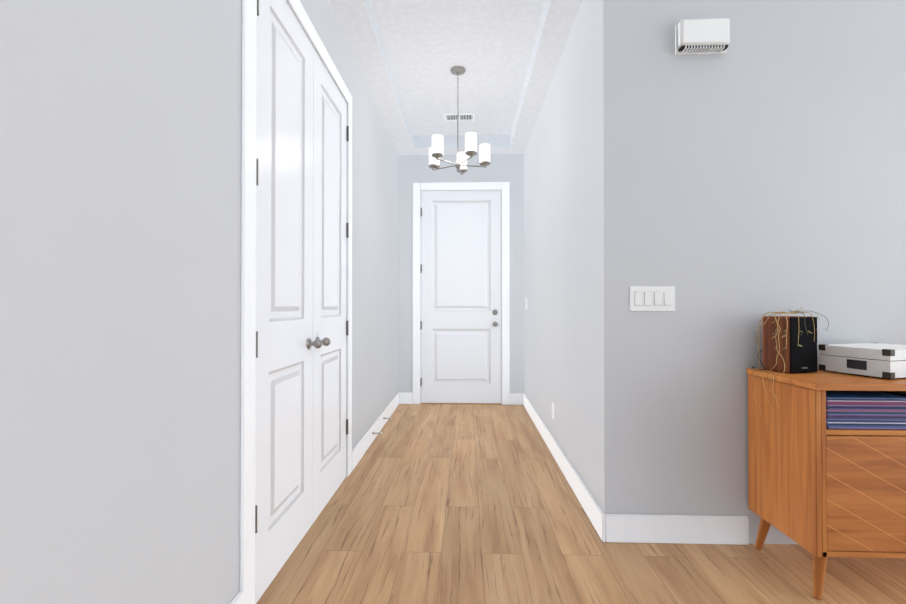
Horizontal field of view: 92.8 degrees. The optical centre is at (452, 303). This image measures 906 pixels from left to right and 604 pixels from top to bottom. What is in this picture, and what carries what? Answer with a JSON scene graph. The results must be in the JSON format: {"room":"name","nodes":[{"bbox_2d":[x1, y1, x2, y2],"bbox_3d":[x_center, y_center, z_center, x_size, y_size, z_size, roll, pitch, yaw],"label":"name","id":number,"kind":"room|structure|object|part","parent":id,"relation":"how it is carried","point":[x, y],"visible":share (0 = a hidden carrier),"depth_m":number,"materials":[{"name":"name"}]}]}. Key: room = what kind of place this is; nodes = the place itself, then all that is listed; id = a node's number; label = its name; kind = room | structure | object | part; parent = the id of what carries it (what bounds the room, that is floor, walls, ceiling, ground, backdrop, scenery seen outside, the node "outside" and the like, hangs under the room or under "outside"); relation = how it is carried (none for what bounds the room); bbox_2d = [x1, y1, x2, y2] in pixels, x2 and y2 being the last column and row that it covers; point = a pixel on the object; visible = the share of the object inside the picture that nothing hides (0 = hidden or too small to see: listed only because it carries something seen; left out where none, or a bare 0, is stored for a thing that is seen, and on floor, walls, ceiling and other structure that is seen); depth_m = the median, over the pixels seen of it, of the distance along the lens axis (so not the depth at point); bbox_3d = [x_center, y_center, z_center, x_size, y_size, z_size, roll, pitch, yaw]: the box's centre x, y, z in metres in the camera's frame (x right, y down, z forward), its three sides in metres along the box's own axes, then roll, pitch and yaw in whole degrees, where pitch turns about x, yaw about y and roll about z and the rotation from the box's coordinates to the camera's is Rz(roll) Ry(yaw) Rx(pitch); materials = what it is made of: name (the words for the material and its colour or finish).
{"room":"entrance hallway","nodes":[
{"label":"entrance hallway","id":0,"kind":"room"},
{"bbox_2d":[0,0,397,603],"bbox_3d":[-0.818,-0.308,0.946,0.120,2.860,8.290,0,0,2],"label":"wall","id":1,"kind":"structure","parent":0,"point":[120,268],"depth_m":1.02,"materials":[{"name":"grey paint"}]},
{"bbox_2d":[230,592,242,603],"bbox_3d":[-0.807,1.044,-0.856,0.015,0.130,4.705,0,0,2],"label":"baseboard","id":2,"kind":"structure","parent":1,"relation":"attached to","point":[238,599],"depth_m":1.47,"materials":[{"name":"white wood"}]},
{"bbox_2d":[255,0,322,603],"bbox_3d":[-0.710,-0.096,1.899,0.104,2.440,0.624,0,0,2],"label":"closet door","id":3,"kind":"structure","parent":1,"relation":"in","point":[285,343],"depth_m":1.85,"materials":[{"name":"white wood"}]},
{"bbox_2d":[240,0,351,603],"bbox_3d":[-0.771,-0.140,2.214,0.132,2.540,1.420,0,0,2],"label":"door frame","id":4,"kind":"structure","parent":1,"relation":"attached to","point":[248,304],"depth_m":1.55,"materials":[{"name":"white wood"}]},
{"bbox_2d":[312,50,348,523],"bbox_3d":[-0.690,-0.091,2.524,0.104,2.440,0.624,0,0,2],"label":"closet door","id":5,"kind":"structure","parent":1,"relation":"in","point":[330,235],"depth_m":2.47,"materials":[{"name":"white wood"}]},
{"bbox_2d":[352,392,401,470],"bbox_3d":[-0.653,1.077,3.935,0.019,0.130,2.045,0,0,2],"label":"baseboard","id":6,"kind":"structure","parent":1,"relation":"attached to","point":[359,450],"depth_m":3.57,"materials":[{"name":"white wood"}]},
{"bbox_2d":[328,0,581,154],"bbox_3d":[2.166,-1.882,0.802,6.095,0.285,8.410,0,0,2],"label":"ceiling","id":7,"kind":"structure","parent":0,"point":[408,55],"depth_m":3.24,"materials":[{"name":"white paint"}]},
{"bbox_2d":[444,113,474,120],"bbox_3d":[0.064,-1.846,4.275,0.300,0.008,0.150,0,0,2],"label":"ceiling vent","id":8,"kind":"object","parent":7,"relation":"in","point":[462,117],"visible":0.96,"depth_m":4.27,"materials":[{"name":"white metal"}]},
{"bbox_2d":[429,66,490,174],"bbox_3d":[0.049,-1.454,3.434,0.503,0.805,0.500,0,0,2],"label":"chandelier","id":9,"kind":"object","parent":7,"relation":"hanging from","point":[436,154],"visible":1,"depth_m":3.41,"materials":[{"name":"white glass"}]},
{"bbox_2d":[398,154,523,392],"bbox_3d":[0.093,-0.280,5.004,1.443,2.860,0.120,0,0,2],"label":"wall","id":10,"kind":"structure","parent":0,"point":[412,169],"depth_m":4.95,"materials":[{"name":"grey paint"}]},
{"bbox_2d":[420,190,500,402],"bbox_3d":[0.085,-0.081,4.926,0.926,2.440,0.104,0,0,2],"label":"door","id":11,"kind":"structure","parent":10,"relation":"in","point":[461,291],"depth_m":4.95,"materials":[{"name":"white wood"}]},
{"bbox_3d":[0.067,-0.076,4.909,0.892,2.046,0.069,0,0,2],"label":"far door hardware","id":12,"kind":"part","parent":11,"relation":"part of","materials":[{"name":"white wood"}]},
{"bbox_2d":[421,403,500,404],"bbox_3d":[0.093,1.145,4.988,0.920,0.008,0.132,0,0,2],"label":"sill","id":13,"kind":"structure","parent":10,"relation":"attached to","point":[466,403],"depth_m":4.93,"materials":[{"name":"brown wood"}]},
{"bbox_2d":[413,182,509,404],"bbox_3d":[0.093,-0.120,4.997,1.110,2.540,0.132,0,0,2],"label":"door frame","id":14,"kind":"structure","parent":10,"relation":"attached to","point":[504,187],"depth_m":4.93,"materials":[{"name":"white wood"}]},
{"bbox_2d":[524,0,629,513],"bbox_3d":[0.829,-0.290,3.550,0.120,2.860,2.980,0,0,2],"label":"wall","id":15,"kind":"structure","parent":0,"point":[576,280],"depth_m":2.38,"materials":[{"name":"grey paint"}]},
{"bbox_2d":[552,402,553,419],"bbox_3d":[0.756,0.813,3.264,0.008,0.118,0.072,0,0,2],"label":"outlet","id":16,"kind":"object","parent":15,"relation":"attached to","point":[553,410],"visible":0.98,"depth_m":3.25,"materials":[{"name":"white plastic"}]},
{"bbox_2d":[522,393,613,541],"bbox_3d":[0.759,1.074,3.475,0.023,0.130,2.875,0,0,2],"label":"baseboard","id":17,"kind":"structure","parent":15,"relation":"attached to","point":[603,524],"depth_m":2.52,"materials":[{"name":"white wood"}]},
{"bbox_2d":[256,404,905,603],"bbox_3d":[2.166,1.146,0.781,6.095,0.050,8.410,0,0,2],"label":"floor","id":18,"kind":"structure","parent":0,"point":[453,504],"depth_m":1.98,"materials":[{"name":"brown wood"}]},
{"bbox_2d":[747,372,905,563],"bbox_3d":[1.727,0.642,1.810,0.707,0.628,0.392,0,0,2],"label":"base cabinet","id":19,"kind":"object","parent":18,"relation":"on","point":[820,491],"depth_m":1.63,"materials":[{"name":"brown wood"}]},
{"bbox_2d":[747,368,905,391],"bbox_3d":[2.069,0.315,1.795,1.404,0.026,0.404,0,0,2],"label":"countertop","id":20,"kind":"structure","parent":19,"relation":"on","point":[822,381],"depth_m":1.69,"materials":[{"name":"brown wood"}]},
{"bbox_2d":[752,316,816,372],"bbox_3d":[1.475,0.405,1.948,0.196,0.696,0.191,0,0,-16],"label":"speaker","id":21,"kind":"object","parent":20,"relation":"on","point":[797,358],"visible":0.98,"depth_m":1.87,"materials":[{"name":"brown wood"}]},
{"bbox_2d":[753,306,828,414],"bbox_3d":[1.489,0.250,1.874,0.325,0.488,0.167,0,0,2],"label":"vines","id":22,"kind":"object","parent":21,"relation":"on","point":[793,312],"visible":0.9,"depth_m":1.88,"materials":[{"name":"brown"}]},
{"bbox_2d":[790,317,816,372],"bbox_3d":[1.518,0.179,1.867,0.156,0.241,0.008,0,0,-16],"label":"grille","id":23,"kind":"object","parent":21,"relation":"attached to","point":[803,359],"depth_m":1.86,"materials":[{"name":"black fabric"}]},
{"bbox_2d":[819,343,905,378],"bbox_3d":[1.843,0.241,1.857,0.353,0.120,0.260,0,0,-16],"label":"case","id":24,"kind":"object","parent":20,"relation":"on","point":[884,361],"visible":1,"depth_m":1.78,"materials":[{"name":"white"}]},
{"bbox_2d":[826,391,905,429],"bbox_3d":[1.579,0.417,1.789,0.324,0.120,0.323,0,0,2],"label":"records","id":25,"kind":"object","parent":19,"relation":"in","point":[865,410],"visible":0.71,"depth_m":1.63,"materials":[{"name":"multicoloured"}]},
{"bbox_3d":[1.735,0.715,1.623,0.654,0.431,0.018,0,0,2],"label":"door","id":26,"kind":"part","parent":19,"relation":"part of","materials":[{"name":"brown wood"}]},
{"bbox_2d":[880,391,905,396],"bbox_3d":[1.900,0.415,1.776,0.295,0.124,0.323,0,0,2],"label":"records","id":27,"kind":"object","parent":19,"relation":"in","point":[901,393],"depth_m":1.72,"materials":[{"name":"black"}]},
{"bbox_2d":[629,0,905,543],"bbox_3d":[2.988,-0.301,2.050,4.292,2.860,0.120,0,0,2],"label":"wall","id":28,"kind":"structure","parent":0,"point":[767,161],"depth_m":2.04,"materials":[{"name":"grey paint"}]},
{"bbox_2d":[630,286,674,310],"bbox_3d":[0.946,-0.024,2.049,0.206,0.114,0.008,0,0,2],"label":"switch plate","id":29,"kind":"object","parent":28,"relation":"attached to","point":[652,298],"visible":1,"depth_m":2.04,"materials":[{"name":"white plastic"}]},
{"bbox_2d":[614,514,748,544],"bbox_3d":[1.067,1.064,2.034,0.637,0.130,0.015,0,0,2],"label":"baseboard","id":30,"kind":"structure","parent":28,"relation":"attached to","point":[675,529],"depth_m":2.03,"materials":[{"name":"white wood"}]},
{"bbox_2d":[675,18,729,54],"bbox_3d":[1.175,-1.258,2.029,0.235,0.142,0.052,0,0,2],"label":"door chime","id":31,"kind":"object","parent":28,"relation":"attached to","point":[702,36],"visible":1,"depth_m":2.00,"materials":[{"name":"white plastic"}]}
]}

